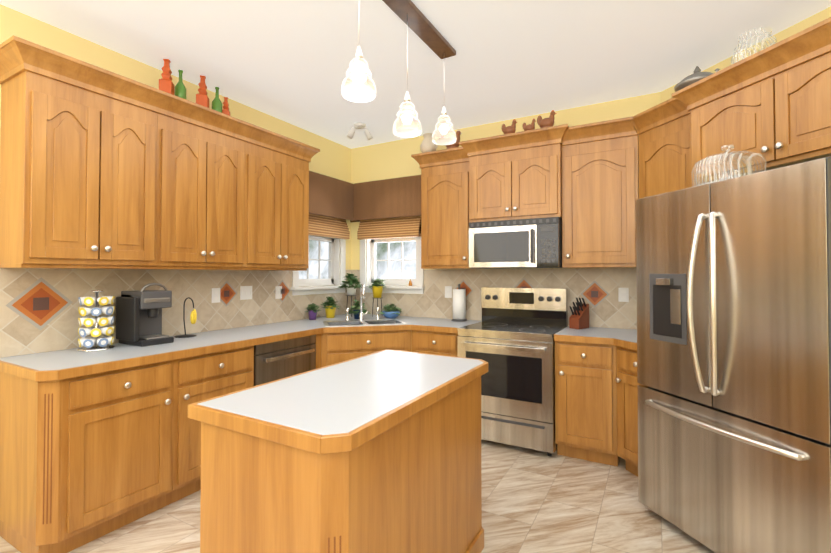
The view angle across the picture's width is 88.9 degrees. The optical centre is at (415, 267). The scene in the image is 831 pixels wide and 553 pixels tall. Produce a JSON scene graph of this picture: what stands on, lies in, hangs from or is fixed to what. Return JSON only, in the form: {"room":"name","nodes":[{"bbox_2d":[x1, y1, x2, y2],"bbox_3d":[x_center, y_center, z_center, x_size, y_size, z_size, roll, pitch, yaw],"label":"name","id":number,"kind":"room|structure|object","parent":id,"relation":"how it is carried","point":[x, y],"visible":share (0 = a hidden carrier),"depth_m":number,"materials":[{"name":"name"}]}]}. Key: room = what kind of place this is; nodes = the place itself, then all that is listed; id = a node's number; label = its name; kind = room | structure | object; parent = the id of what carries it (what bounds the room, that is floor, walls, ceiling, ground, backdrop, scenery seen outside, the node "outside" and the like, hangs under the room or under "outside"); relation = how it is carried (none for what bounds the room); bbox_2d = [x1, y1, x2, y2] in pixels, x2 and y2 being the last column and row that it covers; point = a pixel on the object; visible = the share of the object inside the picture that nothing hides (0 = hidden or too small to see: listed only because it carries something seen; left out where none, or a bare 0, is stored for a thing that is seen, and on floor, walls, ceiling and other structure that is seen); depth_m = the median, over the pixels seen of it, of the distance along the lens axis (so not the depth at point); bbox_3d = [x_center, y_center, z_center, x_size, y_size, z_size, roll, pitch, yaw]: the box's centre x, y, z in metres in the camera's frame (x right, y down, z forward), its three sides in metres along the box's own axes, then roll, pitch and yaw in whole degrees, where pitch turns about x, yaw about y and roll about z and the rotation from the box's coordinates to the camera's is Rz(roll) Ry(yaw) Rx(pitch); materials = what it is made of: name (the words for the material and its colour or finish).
{"room":"kitchen","nodes":[
{"label":"kitchen","id":0,"kind":"room"},
{"bbox_2d":[0,4,350,356],"bbox_3d":[-2.432,-0.011,2.014,0.150,2.800,6.900,-1,-1,30],"label":"wall","id":1,"kind":"structure","parent":0,"point":[332,159],"depth_m":2.92,"materials":[{"name":"yellow paint"}]},
{"bbox_2d":[5,277,72,329],"bbox_3d":[-2.116,0.206,2.395,0.005,0.300,0.300,-1,-1,30],"label":"decorative tile","id":2,"kind":"structure","parent":1,"relation":"attached to","point":[41,303],"depth_m":2.39,"materials":[{"name":"orange tile"}]},
{"bbox_2d":[0,59,163,266],"bbox_3d":[-1.907,-0.509,2.449,0.338,0.990,0.640,-1,-1,30],"label":"upper cabinet","id":3,"kind":"object","parent":1,"relation":"attached to","point":[101,168],"depth_m":2.27,"materials":[{"name":"brown wood"}]},
{"bbox_2d":[196,75,208,107],"bbox_3d":[-1.541,-1.235,3.069,0.074,0.295,0.074,0,-1,-15],"label":"decorative bottle","id":4,"kind":"object","parent":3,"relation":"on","point":[202,99],"depth_m":3.04,"materials":[{"name":"orange ceramic"}]},
{"bbox_2d":[160,107,247,269],"bbox_3d":[-1.589,-0.500,3.010,0.338,0.990,0.650,-1,-1,30],"label":"upper cabinet","id":5,"kind":"object","parent":1,"relation":"attached to","point":[206,164],"depth_m":2.91,"materials":[{"name":"brown wood"}]},
{"bbox_2d":[220,281,236,306],"bbox_3d":[-1.529,0.212,3.430,0.005,0.210,0.210,-1,-1,30],"label":"decorative tile","id":6,"kind":"structure","parent":1,"relation":"attached to","point":[227,292],"depth_m":3.43,"materials":[{"name":"orange tile"}]},
{"bbox_2d":[248,135,311,270],"bbox_3d":[-1.259,-0.490,3.591,0.338,0.990,0.686,-1,-1,30],"label":"upper cabinet","id":7,"kind":"object","parent":1,"relation":"attached to","point":[278,177],"depth_m":3.48,"materials":[{"name":"brown wood"}]},
{"bbox_2d":[273,280,290,301],"bbox_3d":[-1.238,0.221,3.943,0.005,0.210,0.210,-1,-1,30],"label":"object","id":8,"kind":"structure","parent":1,"relation":"attached to","point":[285,290],"depth_m":3.96,"materials":[{"name":"orange tile"}]},
{"bbox_2d":[291,235,345,295],"bbox_3d":[-1.033,-0.311,4.431,0.205,1.173,0.819,-1,-1,30],"label":"window","id":9,"kind":"structure","parent":1,"relation":"in","point":[336,260],"depth_m":4.60,"materials":[{"name":"white"}]},
{"bbox_2d":[309,213,349,238],"bbox_3d":[-0.944,-0.550,4.384,0.066,0.465,0.757,-1,-1,30],"label":"blind","id":10,"kind":"object","parent":1,"relation":"attached to","point":[326,226],"visible":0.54,"depth_m":4.41,"materials":[{"name":"fabric"}]},
{"bbox_2d":[309,171,358,221],"bbox_3d":[-0.931,-0.727,4.386,0.127,0.410,1.006,-1,-1,30],"label":"valance","id":11,"kind":"object","parent":1,"relation":"attached to","point":[331,197],"visible":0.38,"depth_m":4.36,"materials":[{"name":"wood"}]},
{"bbox_2d":[0,439,714,552],"bbox_3d":[-0.289,1.420,0.776,5.377,0.100,7.200,-1,-1,30],"label":"floor","id":12,"kind":"structure","parent":0,"point":[534,501],"depth_m":2.37,"materials":[{"name":"tile"}]},
{"bbox_2d":[0,340,259,552],"bbox_3d":[-1.660,0.961,2.576,0.618,0.874,1.165,-1,-1,30],"label":"base cabinet","id":13,"kind":"object","parent":12,"relation":"on","point":[96,445],"depth_m":2.14,"materials":[{"name":"brown wood"}]},
{"bbox_2d":[0,312,443,375],"bbox_3d":[-0.975,0.515,3.247,1.155,0.040,2.999,-1,-1,30],"label":"countertop","id":14,"kind":"structure","parent":13,"relation":"on","point":[56,363],"depth_m":2.64,"materials":[{"name":"white laminate"}]},
{"bbox_2d":[77,290,114,351],"bbox_3d":[-1.882,0.308,2.502,0.176,0.348,0.176,-1,-1,30],"label":"carousel","id":15,"kind":"object","parent":14,"relation":"on","point":[96,331],"visible":1,"depth_m":2.46,"materials":[{"name":"silver metal"}]},
{"bbox_2d":[116,283,173,346],"bbox_3d":[-1.739,0.292,2.724,0.270,0.388,0.223,-1,-1,30],"label":"coffee maker","id":16,"kind":"object","parent":14,"relation":"on","point":[138,317],"visible":1,"depth_m":2.67,"materials":[{"name":"black plastic"}]},
{"bbox_2d":[174,297,196,337],"bbox_3d":[-1.618,0.351,3.007,0.182,0.279,0.140,-1,-1,30],"label":"hook","id":17,"kind":"object","parent":14,"relation":"on","point":[193,316],"visible":1,"depth_m":2.98,"materials":[{"name":"black metal"}]},
{"bbox_2d":[305,303,320,319],"bbox_3d":[-1.001,0.428,4.128,0.159,0.162,0.181,-1,-1,30],"label":"plant","id":18,"kind":"object","parent":14,"relation":"on","point":[312,311],"visible":1,"depth_m":4.11,"materials":[{"name":"green plant"}]},
{"bbox_2d":[320,297,339,317],"bbox_3d":[-0.861,0.402,4.325,0.226,0.219,0.215,-1,-1,30],"label":"plant","id":19,"kind":"object","parent":14,"relation":"on","point":[329,305],"visible":1,"depth_m":4.29,"materials":[{"name":"green plant"}]},
{"bbox_2d":[349,300,370,318],"bbox_3d":[-0.575,0.414,4.210,0.284,0.191,0.253,-1,-1,30],"label":"plant","id":20,"kind":"object","parent":14,"relation":"on","point":[356,311],"visible":0.83,"depth_m":4.17,"materials":[{"name":"green plant"}]},
{"bbox_2d":[346,295,382,316],"bbox_3d":[-0.537,0.403,4.422,0.414,0.221,0.119,0,-1,16],"label":"plant stand","id":21,"kind":"object","parent":14,"relation":"on","point":[355,301],"visible":0.73,"depth_m":4.41,"materials":[{"name":"black metal"}]},
{"bbox_2d":[337,273,361,294],"bbox_3d":[-0.675,0.175,4.474,0.322,0.235,0.293,-1,-1,30],"label":"potted plant","id":22,"kind":"object","parent":21,"relation":"on","point":[352,284],"visible":0.98,"depth_m":4.42,"materials":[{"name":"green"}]},
{"bbox_2d":[367,279,386,297],"bbox_3d":[-0.394,0.214,4.382,0.217,0.194,0.212,-1,-1,30],"label":"potted plant","id":23,"kind":"object","parent":21,"relation":"on","point":[377,287],"visible":1,"depth_m":4.35,"materials":[{"name":"yellow"}]},
{"bbox_2d":[323,284,406,326],"bbox_3d":[-0.471,0.415,3.873,0.799,0.521,0.799,-1,-1,30],"label":"sink","id":24,"kind":"object","parent":14,"relation":"in","point":[348,321],"depth_m":3.98,"materials":[{"name":"silver metal"}]},
{"bbox_2d":[379,304,402,317],"bbox_3d":[-0.238,0.438,4.306,0.270,0.146,0.279,-1,-1,30],"label":"potted plant","id":25,"kind":"object","parent":14,"relation":"on","point":[391,311],"visible":1,"depth_m":4.24,"materials":[{"name":"blue"}]},
{"bbox_2d":[254,335,315,385],"bbox_3d":[-1.183,0.971,3.325,0.595,0.856,0.604,-1,-1,30],"label":"dishwasher","id":26,"kind":"object","parent":12,"relation":"on","point":[277,360],"visible":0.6,"depth_m":3.16,"materials":[{"name":"grey metal"}]},
{"bbox_2d":[188,349,487,552],"bbox_3d":[-0.190,0.929,1.803,0.656,0.914,1.221,-1,-1,30],"label":"kitchen island","id":27,"kind":"object","parent":12,"relation":"on","point":[378,452],"visible":1,"depth_m":1.41,"materials":[{"name":"brown wood"}]},
{"bbox_2d":[312,316,371,343],"bbox_3d":[-0.630,0.586,3.798,0.432,0.175,0.431,-1,-1,30],"label":"sink","id":28,"kind":"object","parent":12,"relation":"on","point":[341,323],"depth_m":3.93,"materials":[{"name":"silver metal"}]},
{"bbox_2d":[316,328,407,368],"bbox_3d":[-0.412,0.978,3.650,0.564,0.874,0.564,-1,-1,30],"label":"base cabinet","id":29,"kind":"object","parent":12,"relation":"on","point":[331,347],"depth_m":3.59,"materials":[{"name":"brown wood"}]},
{"bbox_2d":[412,320,481,331],"bbox_3d":[0.312,0.525,3.888,0.451,0.040,0.614,-1,-1,30],"label":"countertop","id":30,"kind":"structure","parent":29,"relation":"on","point":[452,326],"depth_m":3.74,"materials":[{"name":"white laminate"}]},
{"bbox_2d":[451,284,466,320],"bbox_3d":[0.417,0.332,4.044,0.150,0.350,0.150,-1,-1,30],"label":"paper towel","id":31,"kind":"object","parent":30,"relation":"on","point":[459,304],"visible":1,"depth_m":3.99,"materials":[{"name":"white paper"}]},
{"bbox_2d":[368,316,411,327],"bbox_3d":[-0.298,0.588,3.890,0.432,0.175,0.431,-1,-1,30],"label":"sink","id":32,"kind":"object","parent":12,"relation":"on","point":[387,322],"depth_m":4.05,"materials":[{"name":"silver metal"}]},
{"bbox_2d":[408,328,458,356],"bbox_3d":[0.259,0.982,3.870,0.532,0.874,0.685,-1,-1,30],"label":"base cabinet","id":33,"kind":"object","parent":12,"relation":"on","point":[437,341],"depth_m":3.62,"materials":[{"name":"brown wood"}]},
{"bbox_2d":[457,287,567,455],"bbox_3d":[0.816,0.796,3.537,0.756,1.233,0.685,-1,-1,30],"label":"stove","id":34,"kind":"object","parent":12,"relation":"on","point":[509,338],"visible":0.88,"depth_m":3.29,"materials":[{"name":"silver metal"}]},
{"bbox_2d":[554,326,641,476],"bbox_3d":[1.604,0.948,2.968,1.162,0.914,0.928,-1,-1,30],"label":"base cabinet","id":35,"kind":"object","parent":12,"relation":"on","point":[596,403],"visible":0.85,"depth_m":3.00,"materials":[{"name":"brown wood"}]},
{"bbox_2d":[569,298,588,328],"bbox_3d":[1.338,0.373,3.472,0.158,0.250,0.090,1,-1,-35],"label":"knife block","id":36,"kind":"object","parent":35,"relation":"on","point":[579,318],"visible":1,"depth_m":3.45,"materials":[{"name":"brown wood"}]},
{"bbox_2d":[636,156,830,552],"bbox_3d":[1.755,0.490,2.100,0.886,1.801,0.923,0,-1,-15],"label":"refrigerator","id":37,"kind":"object","parent":12,"relation":"on","point":[734,350],"visible":1,"depth_m":1.88,"materials":[{"name":"grey metal"}]},
{"bbox_2d":[690,145,766,187],"bbox_3d":[1.569,-0.507,2.129,0.338,0.215,0.338,-1,-1,30],"label":"glass cake dome","id":38,"kind":"object","parent":37,"relation":"on","point":[723,154],"visible":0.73,"depth_m":2.11,"materials":[{"name":"clear glass"}]},
{"bbox_2d":[0,0,830,148],"bbox_3d":[-0.289,-1.480,0.823,5.377,0.100,7.200,-1,-1,30],"label":"ceiling","id":39,"kind":"structure","parent":0,"point":[288,61],"depth_m":2.70,"materials":[{"name":"white paint"}]},
{"bbox_2d":[347,122,372,139],"bbox_3d":[-0.534,-1.304,4.075,0.198,0.148,0.199,-1,-1,30],"label":"ceiling spotlight","id":40,"kind":"object","parent":39,"relation":"attached to","point":[357,125],"visible":1,"depth_m":4.05,"materials":[{"name":"white"}]},
{"bbox_2d":[382,0,455,58],"bbox_3d":[-0.175,-1.395,2.074,0.110,0.030,1.590,-1,-1,30],"label":"ceiling beam","id":41,"kind":"structure","parent":39,"relation":"attached to","point":[426,32],"depth_m":2.43,"materials":[{"name":"brown wood"}]},
{"bbox_2d":[341,46,375,102],"bbox_3d":[-0.257,-1.079,1.925,0.158,0.604,0.158,-1,-1,30],"label":"pendant light","id":42,"kind":"object","parent":41,"relation":"hanging from","point":[358,85],"visible":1,"depth_m":1.89,"materials":[{"name":"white glass"}]},
{"bbox_2d":[393,14,421,137],"bbox_3d":[-0.045,-1.051,2.299,0.158,0.649,0.158,-1,-1,30],"label":"pendant light","id":43,"kind":"object","parent":41,"relation":"hanging from","point":[407,124],"visible":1,"depth_m":2.26,"materials":[{"name":"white glass"}]},
{"bbox_2d":[432,106,456,144],"bbox_3d":[0.182,-1.084,2.699,0.158,0.569,0.158,-1,-1,30],"label":"pendant light","id":44,"kind":"object","parent":41,"relation":"hanging from","point":[444,133],"visible":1,"depth_m":2.66,"materials":[{"name":"white glass"}]},
{"bbox_2d":[351,92,660,328],"bbox_3d":[0.664,0.024,4.139,3.140,2.800,0.150,-1,-1,30],"label":"wall","id":45,"kind":"structure","parent":0,"point":[386,160],"depth_m":4.42,"materials":[{"name":"yellow paint"}]},
{"bbox_2d":[0,268,636,357],"bbox_3d":[0.059,0.238,2.656,3.547,0.493,3.020,-1,-1,30],"label":"backsplash","id":46,"kind":"structure","parent":45,"relation":"attached to","point":[19,335],"depth_m":3.45,"materials":[{"name":"tile"}]},
{"bbox_2d":[211,288,219,302],"bbox_3d":[-1.575,0.221,3.347,0.007,0.115,0.075,-1,-1,30],"label":"electrical outlet plate","id":47,"kind":"object","parent":46,"relation":"attached to","point":[215,298],"depth_m":3.34,"materials":[{"name":"white plastic"}]},
{"bbox_2d":[240,286,251,299],"bbox_3d":[-1.433,0.215,3.594,0.009,0.115,0.120,-1,-1,30],"label":"electrical outlet plate","id":48,"kind":"object","parent":46,"relation":"attached to","point":[246,293],"depth_m":3.59,"materials":[{"name":"white plastic"}]},
{"bbox_2d":[275,286,281,298],"bbox_3d":[-1.259,0.230,3.903,0.007,0.115,0.075,-1,-1,30],"label":"electrical outlet plate","id":49,"kind":"object","parent":46,"relation":"attached to","point":[278,294],"depth_m":3.90,"materials":[{"name":"white plastic"}]},
{"bbox_2d":[445,286,451,297],"bbox_3d":[0.327,0.245,4.227,0.075,0.115,0.007,-1,-1,30],"label":"electrical outlet plate","id":50,"kind":"object","parent":46,"relation":"attached to","point":[448,289],"depth_m":4.22,"materials":[{"name":"white plastic"}]},
{"bbox_2d":[618,288,628,301],"bbox_3d":[1.694,0.223,3.452,0.075,0.115,0.007,-1,-1,30],"label":"electrical outlet plate","id":51,"kind":"object","parent":46,"relation":"attached to","point":[623,293],"depth_m":3.45,"materials":[{"name":"white plastic"}]},
{"bbox_2d":[354,175,420,221],"bbox_3d":[-0.240,-0.726,4.500,0.954,0.410,0.127,-1,-1,30],"label":"valance","id":52,"kind":"object","parent":45,"relation":"attached to","point":[391,198],"visible":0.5,"depth_m":4.45,"materials":[{"name":"wood"}]},
{"bbox_2d":[357,215,420,239],"bbox_3d":[-0.292,-0.547,4.540,0.776,0.465,0.066,-1,-1,30],"label":"blind","id":53,"kind":"object","parent":45,"relation":"attached to","point":[398,227],"visible":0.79,"depth_m":4.51,"materials":[{"name":"fabric"}]},
{"bbox_2d":[360,237,424,293],"bbox_3d":[-0.242,-0.308,4.626,0.838,1.173,0.205,-1,-1,30],"label":"window","id":54,"kind":"structure","parent":45,"relation":"in","point":[368,260],"depth_m":4.64,"materials":[{"name":"white wood"}]},
{"bbox_2d":[419,141,478,268],"bbox_3d":[0.348,-0.544,4.043,0.508,1.112,0.337,-1,-1,30],"label":"upper cabinet","id":55,"kind":"object","parent":45,"relation":"attached to","point":[444,227],"depth_m":3.90,"materials":[{"name":"brown wood"}]},
{"bbox_2d":[420,133,437,152],"bbox_3d":[0.125,-1.171,4.055,0.162,0.200,0.162,0,-1,-15],"label":"pitcher","id":56,"kind":"object","parent":55,"relation":"on","point":[427,145],"depth_m":4.00,"materials":[{"name":"beige ceramic"}]},
{"bbox_2d":[446,130,461,148],"bbox_3d":[0.344,-1.168,3.919,0.127,0.190,0.139,0,-1,-18],"label":"rooster figurine","id":57,"kind":"object","parent":55,"relation":"on","point":[458,133],"depth_m":3.87,"materials":[{"name":"brown ceramic"}]},
{"bbox_2d":[501,119,516,133],"bbox_3d":[0.798,-1.179,3.605,0.096,0.143,0.104,0,-1,-18],"label":"rooster figurine","id":58,"kind":"object","parent":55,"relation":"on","point":[509,129],"depth_m":3.58,"materials":[{"name":"brown ceramic"}]},
{"bbox_2d":[455,280,472,297],"bbox_3d":[0.469,0.224,4.148,0.210,0.210,0.005,-1,-1,30],"label":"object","id":59,"kind":"structure","parent":45,"relation":"attached to","point":[464,285],"depth_m":4.13,"materials":[{"name":"orange tile"}]},
{"bbox_2d":[467,137,558,224],"bbox_3d":[0.897,-0.705,3.708,0.776,0.617,0.382,-1,-1,30],"label":"upper cabinet","id":60,"kind":"object","parent":45,"relation":"attached to","point":[520,180],"depth_m":3.54,"materials":[{"name":"brown wood"}]},
{"bbox_2d":[469,217,561,268],"bbox_3d":[0.883,-0.194,3.671,0.756,0.400,0.447,-1,-1,30],"label":"microwave","id":61,"kind":"object","parent":60,"relation":"attached to","point":[521,243],"visible":1,"depth_m":3.49,"materials":[{"name":"grey metal"}]},
{"bbox_2d":[514,278,533,287],"bbox_3d":[0.987,0.199,3.855,0.210,0.210,0.005,-1,-1,30],"label":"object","id":62,"kind":"structure","parent":45,"relation":"attached to","point":[523,283],"depth_m":3.85,"materials":[{"name":"orange tile"}]},
{"bbox_2d":[581,281,609,307],"bbox_3d":[1.506,0.224,3.560,0.230,0.230,0.005,-1,-1,30],"label":"decorative tile","id":63,"kind":"structure","parent":45,"relation":"attached to","point":[594,293],"depth_m":3.56,"materials":[{"name":"orange tile"}]},
{"bbox_2d":[559,125,634,267],"bbox_3d":[1.498,-0.504,3.360,0.602,1.010,0.389,-1,-1,30],"label":"upper cabinet","id":64,"kind":"object","parent":45,"relation":"attached to","point":[589,184],"depth_m":3.26,"materials":[{"name":"brown wood"}]},
{"bbox_2d":[635,105,686,267],"bbox_3d":[1.879,-0.511,2.926,0.600,1.010,0.600,-1,-1,30],"label":"upper cabinet","id":65,"kind":"object","parent":45,"relation":"attached to","point":[660,134],"depth_m":2.92,"materials":[{"name":"brown wood"}]},
{"bbox_2d":[661,6,830,102],"bbox_3d":[2.332,-0.008,2.192,0.150,2.800,2.400,0,-1,-15],"label":"wall","id":66,"kind":"structure","parent":0,"point":[812,20],"depth_m":2.54,"materials":[{"name":"yellow paint"}]},
{"bbox_2d":[683,17,830,187],"bbox_3d":[2.022,-0.814,2.174,1.004,0.612,1.004,-1,-1,30],"label":"upper cabinet","id":67,"kind":"object","parent":66,"relation":"attached to","point":[774,102],"depth_m":2.13,"materials":[{"name":"brown wood"}]},
{"bbox_2d":[674,66,719,91],"bbox_3d":[1.827,-1.210,2.747,0.257,0.195,0.257,-1,-1,30],"label":"tureen","id":68,"kind":"object","parent":67,"relation":"on","point":[696,75],"visible":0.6,"depth_m":2.68,"materials":[{"name":"grey metal"}]},
{"bbox_2d":[731,27,777,64],"bbox_3d":[1.899,-1.194,2.372,0.215,0.220,0.215,-1,-1,30],"label":"wire basket","id":69,"kind":"object","parent":67,"relation":"on","point":[740,45],"visible":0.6,"depth_m":2.34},
{"label":"outside","id":70,"kind":"structure","parent":0,"visible":0},
{"bbox_2d":[299,240,415,278],"bbox_3d":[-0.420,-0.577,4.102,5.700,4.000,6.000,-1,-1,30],"label":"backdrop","id":71,"kind":"structure","parent":70,"point":[409,252],"depth_m":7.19,"materials":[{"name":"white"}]}
]}

